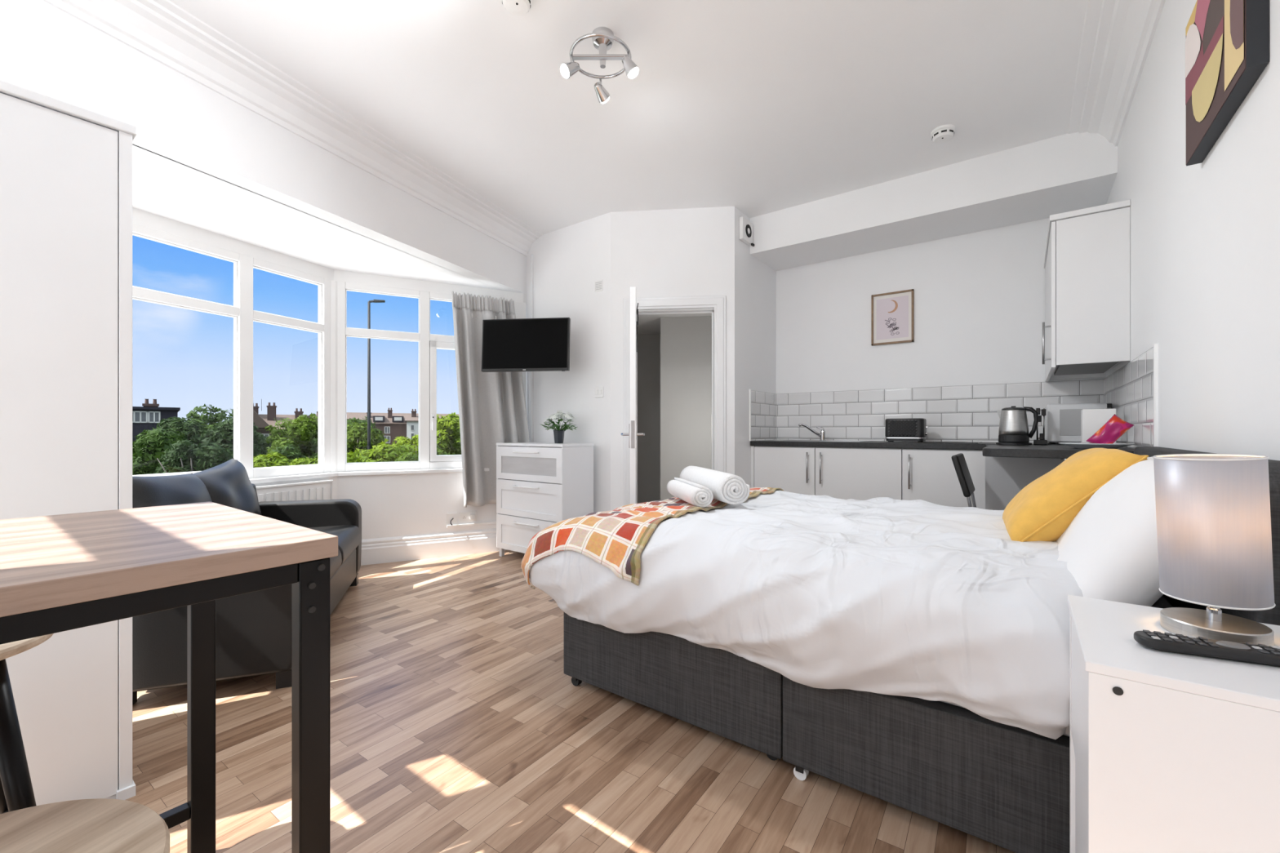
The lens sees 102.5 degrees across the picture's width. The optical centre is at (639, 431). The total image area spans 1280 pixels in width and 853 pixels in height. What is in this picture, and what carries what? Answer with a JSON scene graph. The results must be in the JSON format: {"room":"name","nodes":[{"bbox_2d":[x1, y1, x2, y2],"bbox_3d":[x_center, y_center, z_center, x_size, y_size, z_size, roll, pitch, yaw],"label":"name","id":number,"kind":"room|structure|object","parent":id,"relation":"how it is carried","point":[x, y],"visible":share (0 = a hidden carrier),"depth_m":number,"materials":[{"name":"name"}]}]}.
{"room":"studio apartment","nodes":[
{"label":"studio apartment","id":0,"kind":"room"},
{"bbox_2d":[0,0,526,293],"bbox_3d":[-1.974,-1.529,2.795,0.140,0.502,4.378,0,0,23],"label":"wall","id":1,"kind":"structure","parent":0,"point":[46,50],"depth_m":2.49,"materials":[{"name":"white paint"}]},
{"bbox_2d":[43,0,542,256],"bbox_3d":[-1.808,-1.705,2.725,0.220,0.150,4.378,0,0,23],"label":"trim","id":2,"kind":"structure","parent":1,"relation":"attached to","point":[162,30],"depth_m":2.65,"materials":[{"name":"white paint"}]},
{"bbox_2d":[132,207,526,304],"bbox_3d":[-2.350,-1.232,3.060,1.038,0.093,4.305,0,0,23],"label":"trim","id":3,"kind":"structure","parent":1,"relation":"attached to","point":[140,217],"depth_m":3.80,"materials":[{"name":"white paint"}]},
{"bbox_2d":[132,143,497,289],"bbox_3d":[-2.463,-1.328,3.096,1.011,0.100,4.200,0,0,23],"label":"ceiling","id":4,"kind":"structure","parent":0,"point":[162,186],"depth_m":3.14,"materials":[{"name":"white paint"}]},
{"bbox_2d":[254,471,496,539],"bbox_3d":[-2.350,0.705,3.060,1.038,0.710,4.305,0,0,23],"label":"wall","id":5,"kind":"structure","parent":0,"point":[392,505],"depth_m":4.23,"materials":[{"name":"white paint"}]},
{"bbox_2d":[132,222,333,478],"bbox_3d":[-2.800,-0.435,3.225,0.070,1.510,1.850,0,0,23],"label":"window","id":6,"kind":"structure","parent":5,"relation":"in","point":[242,313],"depth_m":3.49,"materials":[{"name":"white plastic"}]},
{"bbox_2d":[255,480,333,502],"bbox_3d":[-2.600,0.715,3.367,0.057,0.690,1.287,0,0,23],"label":"radiator","id":7,"kind":"object","parent":5,"relation":"attached to","point":[323,489],"visible":0.13,"depth_m":3.67,"materials":[{"name":"white metal"}]},
{"bbox_2d":[255,480,333,488],"bbox_3d":[-2.605,0.378,3.349,0.052,0.015,1.250,0,0,23],"label":"grille","id":8,"kind":"object","parent":7,"relation":"attached to","point":[323,482],"depth_m":3.69,"materials":[{"name":"white metal"}]},
{"bbox_2d":[331,280,337,471],"bbox_3d":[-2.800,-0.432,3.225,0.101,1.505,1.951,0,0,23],"label":"trim","id":9,"kind":"structure","parent":5,"relation":"attached to","point":[334,283],"depth_m":4.04,"materials":[{"name":"white plastic"}]},
{"bbox_2d":[248,467,488,484],"bbox_3d":[-2.332,0.335,3.052,0.998,0.030,4.176,0,0,23],"label":"trim","id":10,"kind":"structure","parent":5,"relation":"on","point":[290,477],"depth_m":4.03,"materials":[{"name":"white paint"}]},
{"bbox_2d":[336,280,525,471],"bbox_3d":[-1.746,-0.435,4.410,1.540,1.510,0.109,0,0,-27],"label":"window","id":11,"kind":"structure","parent":5,"relation":"in","point":[428,343],"depth_m":4.34,"materials":[{"name":"white plastic"}]},
{"bbox_2d":[360,528,507,565],"bbox_3d":[-2.277,0.960,3.027,0.918,0.200,3.874,0,0,23],"label":"baseboard","id":12,"kind":"structure","parent":5,"relation":"attached to","point":[407,548],"depth_m":4.28,"materials":[{"name":"white paint"}]},
{"bbox_2d":[446,512,457,525],"bbox_3d":[-1.601,0.749,4.375,0.086,0.101,0.034,0,0,-27],"label":"wall socket","id":13,"kind":"object","parent":5,"relation":"attached to","point":[451,517],"visible":1,"depth_m":4.38,"materials":[{"name":"white plastic"}]},
{"bbox_2d":[459,511,476,522],"bbox_3d":[-1.479,0.738,4.434,0.146,0.086,0.040,0,0,-27],"label":"wall socket","id":14,"kind":"object","parent":5,"relation":"attached to","point":[464,516],"visible":1,"depth_m":4.43,"materials":[{"name":"white plastic"}]},
{"bbox_2d":[446,521,496,527],"bbox_3d":[-1.435,0.807,4.469,0.460,0.019,0.018,0,0,-27],"label":"cable trunking","id":15,"kind":"object","parent":5,"relation":"attached to","point":[487,522],"visible":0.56,"depth_m":4.45,"materials":[{"name":"white plastic"}]},
{"bbox_2d":[525,212,610,512],"bbox_3d":[-0.616,-0.360,4.529,1.033,2.840,0.120,0,0,37],"label":"wall","id":16,"kind":"structure","parent":0,"point":[567,261],"depth_m":4.38,"materials":[{"name":"white paint"}]},
{"bbox_2d":[451,290,530,507],"bbox_3d":[-1.276,-0.270,4.478,0.702,1.810,0.150,0,0,-32],"label":"curtain","id":17,"kind":"object","parent":16,"relation":"hanging from","point":[492,409],"visible":0.74,"depth_m":4.44,"materials":[{"name":"grey fabric"}]},
{"bbox_2d":[481,317,570,372],"bbox_3d":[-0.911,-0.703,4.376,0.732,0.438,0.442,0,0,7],"label":"television","id":18,"kind":"object","parent":16,"relation":"attached to","point":[517,344],"visible":1,"depth_m":4.17,"materials":[{"name":"black plastic"}]},
{"bbox_2d":[529,253,533,442],"bbox_3d":[-0.999,-0.385,4.726,0.025,2.490,0.022,0,0,37],"label":"trim","id":19,"kind":"structure","parent":16,"relation":"attached to","point":[531,255],"depth_m":4.72,"materials":[{"name":"white paint"}]},
{"bbox_2d":[594,279,603,292],"bbox_3d":[-0.341,-1.203,4.243,0.090,0.090,0.008,0,0,37],"label":"air vent","id":20,"kind":"object","parent":16,"relation":"in","point":[598,285],"visible":1,"depth_m":4.24,"materials":[{"name":"white plastic"}]},
{"bbox_2d":[124,550,1015,852],"bbox_3d":[-0.264,1.110,3.006,5.080,0.100,6.700,0,0,37],"label":"floor","id":21,"kind":"structure","parent":0,"point":[458,725],"depth_m":1.68,"materials":[{"name":"brown wood"}]},
{"bbox_2d":[0,633,53,813],"bbox_3d":[-1.363,0.735,0.974,0.336,0.650,0.336,0,0,31],"label":"bar stool","id":22,"kind":"object","parent":21,"relation":"on","point":[16,791],"visible":0.43,"depth_m":1.00,"materials":[{"name":"metal"}]},
{"bbox_2d":[0,80,137,805],"bbox_3d":[-1.854,0.085,1.461,0.580,1.950,0.523,0,0,37],"label":"wardrobe","id":23,"kind":"object","parent":21,"relation":"on","point":[66,168],"visible":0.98,"depth_m":1.39,"materials":[{"name":"white laminate"}]},
{"bbox_2d":[0,798,169,852],"bbox_3d":[-0.603,0.735,0.410,0.336,0.650,0.336,0,0,17],"label":"bar stool","id":24,"kind":"object","parent":21,"relation":"on","point":[100,825],"visible":1,"depth_m":0.53,"materials":[{"name":"brown wood"}]},
{"bbox_2d":[0,502,337,852],"bbox_3d":[-1.035,0.605,0.437,0.608,0.910,1.202,0,0,37],"label":"bar table","id":25,"kind":"object","parent":21,"relation":"on","point":[59,573],"visible":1,"depth_m":0.71,"materials":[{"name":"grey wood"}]},
{"bbox_2d":[132,457,361,705],"bbox_3d":[-2.009,0.610,2.753,0.735,0.901,1.600,0,0,-20],"label":"sofa","id":26,"kind":"object","parent":21,"relation":"on","point":[253,629],"visible":0.41,"depth_m":2.09,"materials":[{"name":"grey leather"}]},
{"bbox_2d":[132,473,212,508],"bbox_3d":[-2.084,0.410,2.274,0.259,0.491,0.710,0,0,-20],"label":"cushion","id":27,"kind":"object","parent":26,"relation":"on","point":[158,491],"depth_m":2.22,"materials":[{"name":"grey leather"}]},
{"bbox_2d":[191,457,262,515],"bbox_3d":[-2.288,0.410,2.827,0.259,0.502,0.718,0,0,-20],"label":"cushion","id":28,"kind":"object","parent":26,"relation":"on","point":[228,483],"depth_m":2.79,"materials":[{"name":"grey leather"}]},
{"bbox_2d":[308,524,361,565],"bbox_3d":[-1.990,0.699,3.105,0.461,0.147,0.642,0,0,-20],"label":"seat cushion","id":29,"kind":"object","parent":26,"relation":"on","point":[349,536],"depth_m":3.23,"materials":[{"name":"grey leather"}]},
{"bbox_2d":[496,442,593,556],"bbox_3d":[-0.811,0.579,4.253,0.796,0.962,0.394,0,0,37],"label":"dresser","id":30,"kind":"object","parent":21,"relation":"on","point":[560,487],"visible":0.79,"depth_m":4.10,"materials":[{"name":"white laminate"}]},
{"bbox_2d":[541,410,577,443],"bbox_3d":[-0.661,-0.037,4.245,0.277,0.271,0.318,0,0,37],"label":"potted plant","id":31,"kind":"object","parent":30,"relation":"on","point":[558,433],"visible":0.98,"depth_m":4.21,"materials":[{"name":"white plant"}]},
{"bbox_2d":[751,445,755,488],"bbox_3d":[0.944,0.591,4.298,0.027,0.938,0.018,0,0,37],"label":"filler panel","id":32,"kind":"object","parent":21,"relation":"on","point":[752,446],"visible":0.36,"depth_m":4.29,"materials":[{"name":"white laminate"}]},
{"bbox_2d":[754,445,815,495],"bbox_3d":[1.300,0.591,4.329,0.503,0.938,0.568,0,0,37],"label":"base cabinet","id":33,"kind":"object","parent":21,"relation":"on","point":[788,468],"visible":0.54,"depth_m":4.11,"materials":[{"name":"white laminate"}]},
{"bbox_2d":[750,440,1065,449],"bbox_3d":[1.990,0.100,3.835,2.258,0.040,0.556,0,0,37],"label":"countertop","id":34,"kind":"structure","parent":33,"relation":"on","point":[874,444],"depth_m":3.71,"materials":[{"name":"black stone"}]},
{"bbox_2d":[798,422,826,440],"bbox_3d":[1.456,0.004,4.352,0.228,0.151,0.054,0,0,9],"label":"tap","id":35,"kind":"object","parent":34,"relation":"on","point":[822,435],"visible":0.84,"depth_m":4.33,"materials":[{"name":"silver metal"}]},
{"bbox_2d":[765,440,872,442],"bbox_3d":[1.455,0.077,4.230,0.770,0.006,0.420,0,0,37],"label":"sink","id":36,"kind":"object","parent":34,"relation":"in","point":[766,440],"visible":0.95,"depth_m":4.11,"materials":[{"name":"metal"}]},
{"bbox_2d":[884,417,928,442],"bbox_3d":[1.997,-0.008,3.845,0.282,0.177,0.160,0,0,37],"label":"toaster","id":37,"kind":"object","parent":34,"relation":"on","point":[910,429],"visible":0.99,"depth_m":3.79,"materials":[{"name":"black plastic"}]},
{"bbox_2d":[923,440,982,443],"bbox_3d":[2.219,0.076,3.641,0.320,0.006,0.430,0,0,37],"label":"cooktop","id":38,"kind":"object","parent":34,"relation":"in","point":[931,442],"visible":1,"depth_m":3.55,"materials":[{"name":"black glass"}]},
{"bbox_2d":[1033,408,1047,444],"bbox_3d":[2.477,-0.030,3.180,0.065,0.225,0.120,0,0,37],"label":"utensil rack","id":39,"kind":"object","parent":34,"relation":"on","point":[1042,436],"visible":0.86,"depth_m":3.15,"materials":[{"name":"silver metal"}]},
{"bbox_2d":[1044,402,1111,444],"bbox_3d":[2.787,-0.046,3.284,0.300,0.252,0.404,0,0,37],"label":"microwave","id":40,"kind":"object","parent":34,"relation":"on","point":[1062,421],"visible":0.62,"depth_m":3.16,"materials":[{"name":"white paint"}]},
{"bbox_2d":[815,447,903,500],"bbox_3d":[1.746,0.591,3.995,0.607,0.938,0.568,0,0,37],"label":"base cabinet","id":41,"kind":"object","parent":21,"relation":"on","point":[857,473],"visible":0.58,"depth_m":3.79,"materials":[{"name":"white laminate"}]},
{"bbox_2d":[564,446,1279,852],"bbox_3d":[0.863,0.560,2.091,1.975,1.000,1.417,0,0,37],"label":"bed","id":42,"kind":"object","parent":21,"relation":"on","point":[948,764],"visible":0.34,"depth_m":1.43,"materials":[{"name":"grey fabric"}]},
{"bbox_2d":[528,490,1083,739],"bbox_3d":[0.671,0.533,2.256,1.932,0.443,1.617,0,0,37],"label":"duvet","id":43,"kind":"object","parent":42,"relation":"on","point":[917,598],"visible":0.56,"depth_m":1.46,"materials":[{"name":"white fabric"}]},
{"bbox_2d":[520,487,784,589],"bbox_3d":[0.176,0.486,2.580,0.687,0.351,1.559,0,0,37],"label":"plaid throw","id":44,"kind":"object","parent":43,"relation":"on","point":[615,540],"visible":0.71,"depth_m":2.03,"materials":[{"name":"multicoloured fabric"}]},
{"bbox_2d":[666,477,713,507],"bbox_3d":[0.226,0.279,2.403,0.099,0.095,0.459,0,0,-11],"label":"rolled towel","id":45,"kind":"object","parent":44,"relation":"on","point":[695,494],"visible":1,"depth_m":2.25,"materials":[{"name":"white fabric"}]},
{"bbox_2d":[679,466,750,504],"bbox_3d":[0.347,0.253,2.526,0.146,0.132,0.660,0,0,-11],"label":"rolled towel","id":46,"kind":"object","parent":44,"relation":"on","point":[729,488],"visible":0.89,"depth_m":2.24,"materials":[{"name":"white fabric"}]},
{"bbox_2d":[1002,448,1148,542],"bbox_3d":[1.399,0.215,1.689,0.332,0.325,0.426,0,0,33],"label":"cushion","id":47,"kind":"object","parent":43,"relation":"on","point":[1043,509],"visible":0.71,"depth_m":1.56,"materials":[{"name":"yellow fabric"}]},
{"bbox_2d":[1056,456,1163,606],"bbox_3d":[1.298,0.295,1.402,0.320,0.438,0.800,0,0,37],"label":"pillow","id":48,"kind":"object","parent":42,"relation":"on","point":[1109,548],"visible":0.37,"depth_m":1.16,"materials":[{"name":"white fabric"}]},
{"bbox_2d":[902,448,985,509],"bbox_3d":[2.189,0.591,3.664,0.496,0.938,0.568,0,0,37],"label":"base cabinet","id":49,"kind":"object","parent":21,"relation":"on","point":[930,475],"visible":0.47,"depth_m":3.48,"materials":[{"name":"white laminate"}]},
{"bbox_2d":[951,453,976,507],"bbox_3d":[1.953,0.590,2.804,0.403,0.923,0.370,0,0,37],"label":"bar chair","id":50,"kind":"object","parent":21,"relation":"on","point":[959,462],"visible":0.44,"depth_m":2.77,"materials":[{"name":"grey leather"}]},
{"bbox_2d":[982,444,1134,510],"bbox_3d":[2.176,0.572,2.730,0.621,0.977,0.989,0,0,37],"label":"breakfast bar","id":51,"kind":"object","parent":21,"relation":"on","point":[1009,468],"visible":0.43,"depth_m":2.98,"materials":[{"name":"black stone"}]},
{"bbox_2d":[995,405,1038,444],"bbox_3d":[2.311,-0.037,3.179,0.180,0.239,0.180,0,0,-8],"label":"kettle","id":52,"kind":"object","parent":51,"relation":"on","point":[1013,429],"visible":1,"depth_m":3.12,"materials":[{"name":"silver metal"}]},
{"bbox_2d":[1058,442,1134,448],"bbox_3d":[2.177,0.069,2.456,0.276,0.026,0.276,0,0,37],"label":"plate","id":53,"kind":"object","parent":51,"relation":"on","point":[1076,445],"visible":0.82,"depth_m":2.38,"materials":[{"name":"white ceramic"}]},
{"bbox_2d":[1086,413,1133,444],"bbox_3d":[2.217,0.008,2.426,0.169,0.180,0.056,0,0,37],"label":"snack bag","id":54,"kind":"object","parent":53,"relation":"on","point":[1115,427],"visible":0.85,"depth_m":2.41,"materials":[{"name":"pink plastic"}]},
{"bbox_2d":[1080,408,1115,443],"bbox_3d":[2.378,-0.017,2.667,0.130,0.197,0.080,0,0,37],"label":"carton","id":55,"kind":"object","parent":51,"relation":"on","point":[1091,420],"visible":0.51,"depth_m":2.65,"materials":[{"name":"white cardboard"}]},
{"bbox_2d":[1066,595,1279,852],"bbox_3d":[0.938,0.705,0.838,0.350,0.710,0.400,0,0,37],"label":"nightstand","id":56,"kind":"object","parent":21,"relation":"on","point":[1170,753],"visible":0.96,"depth_m":0.74,"materials":[{"name":"white laminate"}]},
{"bbox_2d":[1133,630,1279,666],"bbox_3d":[0.919,0.339,0.793,0.235,0.022,0.048,0,0,25],"label":"remote control","id":57,"kind":"object","parent":56,"relation":"on","point":[1247,652],"visible":1,"depth_m":0.79,"materials":[{"name":"black plastic"}]},
{"bbox_2d":[1152,453,1275,646],"bbox_3d":[1.026,0.220,0.863,0.244,0.362,0.138,0,0,23],"label":"table lamp","id":58,"kind":"object","parent":56,"relation":"on","point":[1213,517],"visible":0.94,"depth_m":0.84,"materials":[{"name":"silver metal"}]},
{"bbox_2d":[169,0,1087,234],"bbox_3d":[-0.248,-1.830,2.401,4.330,0.100,5.750,0,0,37],"label":"ceiling","id":59,"kind":"structure","parent":0,"point":[757,108],"depth_m":2.64,"materials":[{"name":"white paint"}]},
{"bbox_2d":[502,0,532,15],"bbox_3d":[-0.503,-1.751,2.092,0.124,0.058,0.124,0,0,-21],"label":"smoke detector","id":60,"kind":"object","parent":59,"relation":"attached to","point":[517,7],"visible":1,"depth_m":2.09,"materials":[{"name":"white plastic"}]},
{"bbox_2d":[560,26,639,103],"bbox_3d":[-0.159,-1.653,2.245,0.300,0.253,0.283,0,0,37],"label":"ceiling spotlight","id":61,"kind":"object","parent":59,"relation":"attached to","point":[602,37],"visible":1,"depth_m":2.24,"materials":[{"name":"silver metal"}]},
{"bbox_2d":[930,124,955,143],"bbox_3d":[1.792,-1.751,3.039,0.124,0.058,0.124,0,0,37],"label":"smoke detector","id":62,"kind":"object","parent":59,"relation":"attached to","point":[944,133],"visible":1,"depth_m":3.01,"materials":[{"name":"white plastic"}]},
{"bbox_2d":[610,206,719,510],"bbox_3d":[0.260,-0.360,4.165,0.993,2.840,0.100,0,0,6],"label":"wall","id":63,"kind":"structure","parent":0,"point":[669,252],"depth_m":4.14,"materials":[{"name":"white paint"}]},
{"bbox_2d":[637,315,711,503],"bbox_3d":[0.323,-0.240,5.154,1.030,2.600,1.840,0,0,6],"label":"wall","id":64,"kind":"structure","parent":0,"point":[674,366],"depth_m":5.11,"materials":[{"name":"grey paint"}]},
{"bbox_2d":[637,313,711,334],"bbox_3d":[0.336,-1.170,5.143,1.060,0.060,1.860,0,0,6],"label":"ceiling","id":65,"kind":"structure","parent":0,"point":[647,324],"depth_m":5.36,"materials":[{"name":"white paint"}]},
{"bbox_2d":[720,206,776,488],"bbox_3d":[0.944,-0.360,4.406,0.100,2.840,0.910,0,0,37],"label":"wall","id":66,"kind":"structure","parent":0,"point":[748,285],"depth_m":4.18,"materials":[{"name":"white paint"}]},
{"bbox_2d":[623,295,725,506],"bbox_3d":[0.279,-0.007,4.149,0.818,2.135,0.126,0,0,6],"label":"door frame","id":67,"kind":"structure","parent":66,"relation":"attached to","point":[686,304],"depth_m":4.10,"materials":[{"name":"white paint"}]},
{"bbox_2d":[621,286,644,504],"bbox_3d":[-0.048,0.057,3.730,0.162,1.994,0.791,0,0,0],"label":"door","id":68,"kind":"structure","parent":67,"relation":"attached to","point":[633,434],"depth_m":3.34,"materials":[{"name":"white paint"}]},
{"bbox_2d":[739,216,754,246],"bbox_3d":[0.872,-1.625,4.185,0.050,0.190,0.200,0,0,37],"label":"fan","id":69,"kind":"object","parent":66,"relation":"attached to","point":[745,226],"visible":1,"depth_m":4.15,"materials":[{"name":"white plastic"}]},
{"bbox_2d":[751,390,776,440],"bbox_3d":[1.088,-0.132,4.509,0.008,0.424,0.557,0,0,37],"label":"tile backsplash","id":70,"kind":"structure","parent":66,"relation":"attached to","point":[763,405],"depth_m":4.49,"materials":[{"name":"white tile"}]},
{"bbox_2d":[750,132,1117,271],"bbox_3d":[1.992,-1.630,3.838,2.260,0.300,0.565,0,0,37],"label":"beam","id":71,"kind":"structure","parent":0,"point":[1040,180],"depth_m":3.53,"materials":[{"name":"white paint"}]},
{"bbox_2d":[1067,0,1165,146],"bbox_3d":[1.149,-1.705,1.004,0.220,0.150,4.985,0,0,37],"label":"trim","id":72,"kind":"structure","parent":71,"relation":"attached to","point":[1117,35],"depth_m":2.39,"materials":[{"name":"white paint"}]},
{"bbox_2d":[776,217,1105,441],"bbox_3d":[2.157,-0.360,4.143,2.360,2.840,0.120,0,0,37],"label":"wall","id":73,"kind":"structure","parent":0,"point":[980,296],"depth_m":4.01,"materials":[{"name":"white paint"}]},
{"bbox_2d":[871,288,914,346],"bbox_3d":[2.035,-0.915,4.146,0.310,0.414,0.022,0,0,37],"label":"framed print","id":74,"kind":"object","parent":73,"relation":"attached to","point":[892,313],"visible":1,"depth_m":4.14,"materials":[{"name":"paper"}]},
{"bbox_2d":[776,379,1103,443],"bbox_3d":[2.156,-0.132,4.064,2.252,0.424,0.008,0,0,37],"label":"tile backsplash","id":75,"kind":"structure","parent":73,"relation":"attached to","point":[962,413],"depth_m":3.99,"materials":[{"name":"white tile"}]},
{"bbox_2d":[1105,0,1279,460],"bbox_3d":[1.461,-0.360,1.137,0.120,2.840,5.770,0,0,37],"label":"wall","id":76,"kind":"structure","parent":0,"point":[1205,236],"depth_m":1.53,"materials":[{"name":"white paint"}]},
{"bbox_2d":[749,343,1157,446],"bbox_3d":[1.494,-0.046,3.171,0.018,0.612,2.514,0,0,-27],"label":"trim","id":77,"kind":"structure","parent":76,"relation":"attached to","point":[1155,345],"depth_m":2.06,"materials":[{"name":"white plastic"}]},
{"bbox_2d":[1042,199,1130,382],"bbox_3d":[2.619,-0.753,3.080,0.347,0.817,1.011,0,0,37],"label":"upper cabinet","id":78,"kind":"object","parent":76,"relation":"attached to","point":[1086,327],"visible":1,"depth_m":2.69,"materials":[{"name":"white laminate"}]},
{"bbox_2d":[1103,346,1153,448],"bbox_3d":[2.568,-0.132,2.727,0.008,0.424,1.642,0,0,37],"label":"tile backsplash","id":79,"kind":"structure","parent":76,"relation":"attached to","point":[1129,389],"depth_m":2.43,"materials":[{"name":"white tile"}]},
{"bbox_2d":[1185,0,1269,165],"bbox_3d":[1.514,-1.016,1.341,0.037,0.420,0.525,0,0,37],"label":"picture","id":80,"kind":"object","parent":76,"relation":"attached to","point":[1227,42],"visible":1,"depth_m":1.30,"materials":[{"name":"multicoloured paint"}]},
{"label":"outside","id":81,"kind":"structure","parent":0,"visible":0},
{"bbox_3d":[-38.591,4.060,91.219,149.000,0.200,220.000,0,0,37],"label":"ground","id":82,"kind":"structure","parent":81,"visible":0},
{"bbox_2d":[132,399,180,463],"bbox_3d":[-40.941,0.410,41.085,6.050,7.100,6.450,0,0,-43],"label":"house","id":83,"kind":"structure","parent":82,"relation":"on","point":[147,416],"depth_m":39.78,"materials":[{"name":"stone"}]},
{"bbox_2d":[132,426,185,475],"bbox_3d":[-18.809,1.879,20.131,2.922,4.175,2.740,0,0,37],"label":"tree","id":84,"kind":"object","parent":82,"relation":"on","point":[148,446],"visible":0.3,"depth_m":19.33,"materials":[{"name":"green plant"}]},
{"bbox_2d":[133,416,213,462],"bbox_3d":[-20.633,1.663,22.795,3.060,4.607,3.088,0,0,37],"label":"tree","id":85,"kind":"object","parent":82,"relation":"on","point":[178,423],"visible":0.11,"depth_m":22.41,"materials":[{"name":"green plant"}]},
{"bbox_2d":[153,438,233,474],"bbox_3d":[-14.672,2.086,17.091,2.604,3.762,2.385,0,0,37],"label":"tree","id":86,"kind":"object","parent":82,"relation":"on","point":[185,456],"visible":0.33,"depth_m":16.47,"materials":[{"name":"green plant"}]},
{"bbox_2d":[167,404,233,450],"bbox_3d":[-20.057,1.323,23.996,3.519,5.288,3.589,0,0,37],"label":"tree","id":87,"kind":"object","parent":82,"relation":"on","point":[213,418],"visible":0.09,"depth_m":23.91,"materials":[{"name":"green plant"}]},
{"bbox_2d":[199,417,271,457],"bbox_3d":[-17.189,1.678,21.917,2.839,4.577,2.185,0,0,-2],"label":"tree","id":88,"kind":"object","parent":82,"relation":"on","point":[223,432],"visible":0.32,"depth_m":21.45,"materials":[{"name":"green plant"}]},
{"bbox_2d":[253,451,290,467],"bbox_3d":[-10.850,2.273,14.882,1.531,3.387,1.675,0,0,37],"label":"tree","id":89,"kind":"object","parent":82,"relation":"on","point":[275,460],"visible":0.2,"depth_m":14.73,"materials":[{"name":"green plant"}]},
{"bbox_2d":[253,399,307,446],"bbox_3d":[-44.413,0.060,61.858,7.350,7.800,7.850,0,0,-35],"label":"house","id":90,"kind":"structure","parent":82,"relation":"on","point":[261,421],"depth_m":60.54,"materials":[{"name":"red brick"}]},
{"bbox_2d":[272,443,306,464],"bbox_3d":[-11.649,2.175,16.906,2.059,3.583,2.025,0,0,-23],"label":"tree","id":91,"kind":"object","parent":82,"relation":"on","point":[291,455],"visible":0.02,"depth_m":16.79,"materials":[{"name":"green plant"}]},
{"bbox_2d":[264,413,318,458],"bbox_3d":[-14.311,1.560,22.148,3.267,4.813,3.172,0,0,-16],"label":"tree","id":92,"kind":"object","parent":82,"relation":"on","point":[300,431],"visible":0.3,"depth_m":21.51,"materials":[{"name":"green plant"}]},
{"bbox_2d":[288,455,318,466],"bbox_3d":[-8.818,2.321,14.065,1.569,3.292,1.842,0,0,4],"label":"tree","id":93,"kind":"object","parent":82,"relation":"on","point":[300,461],"visible":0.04,"depth_m":13.70,"materials":[{"name":"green plant"}]},
{"bbox_2d":[309,416,377,458],"bbox_3d":[-12.539,1.643,22.134,2.974,4.647,2.879,0,0,37],"label":"tree","id":94,"kind":"object","parent":82,"relation":"on","point":[314,444],"visible":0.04,"depth_m":21.75,"materials":[{"name":"green plant"}]},
{"bbox_2d":[346,448,377,462],"bbox_3d":[-7.268,2.203,13.061,1.867,3.528,1.793,0,0,-2],"label":"tree","id":95,"kind":"object","parent":82,"relation":"on","point":[352,457],"visible":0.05,"depth_m":12.63,"materials":[{"name":"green plant"}]},
{"bbox_2d":[346,421,386,452],"bbox_3d":[-10.710,1.767,20.013,2.258,4.399,2.095,0,0,37],"label":"tree","id":96,"kind":"object","parent":82,"relation":"on","point":[357,435],"visible":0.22,"depth_m":19.42,"materials":[{"name":"green plant"}]},
{"bbox_2d":[367,299,385,452],"bbox_3d":[-8.265,-0.085,16.093,0.506,8.089,0.203,0,0,-28],"label":"street lamp","id":97,"kind":"object","parent":82,"relation":"on","point":[369,302],"visible":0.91,"depth_m":15.97,"materials":[{"name":"metal"}]},
{"bbox_2d":[359,408,406,447],"bbox_3d":[-46.337,-0.130,92.732,10.189,8.180,10.146,0,0,37],"label":"house","id":98,"kind":"structure","parent":82,"relation":"on","point":[393,427],"depth_m":90.30,"materials":[{"name":"red brick"}]},
{"bbox_2d":[355,438,418,462],"bbox_3d":[-7.352,2.079,14.924,2.008,3.776,2.194,0,0,17],"label":"tree","id":99,"kind":"object","parent":82,"relation":"on","point":[384,451],"visible":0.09,"depth_m":14.59,"materials":[{"name":"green plant"}]},
{"bbox_2d":[315,412,458,437],"bbox_3d":[-72.966,-0.790,155.830,26.701,9.500,41.963,0,0,37],"label":"terrace","id":100,"kind":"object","parent":82,"relation":"on","point":[349,415],"visible":0.02,"depth_m":152.61,"materials":[{"name":"red brick"}]},
{"bbox_2d":[382,451,418,462],"bbox_3d":[-6.083,2.235,13.027,1.814,3.463,1.871,0,0,37],"label":"tree","id":101,"kind":"object","parent":82,"relation":"on","point":[407,456],"visible":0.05,"depth_m":12.82,"materials":[{"name":"green plant"}]},
{"bbox_2d":[392,432,418,454],"bbox_3d":[-7.860,1.967,17.953,1.704,3.999,1.741,0,0,1],"label":"tree","id":102,"kind":"object","parent":82,"relation":"on","point":[414,440],"visible":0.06,"depth_m":17.82,"materials":[{"name":"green plant"}]},
{"bbox_2d":[404,408,440,439],"bbox_3d":[-38.621,0.020,91.399,9.433,7.880,8.742,0,0,37],"label":"house","id":103,"kind":"structure","parent":82,"relation":"on","point":[412,421],"depth_m":87.65,"materials":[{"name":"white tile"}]},
{"bbox_2d":[436,412,461,454],"bbox_3d":[-7.502,1.600,20.110,2.346,4.734,2.351,0,0,37],"label":"tree","id":104,"kind":"object","parent":82,"relation":"on","point":[447,430],"visible":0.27,"depth_m":19.71,"materials":[{"name":"green plant"}]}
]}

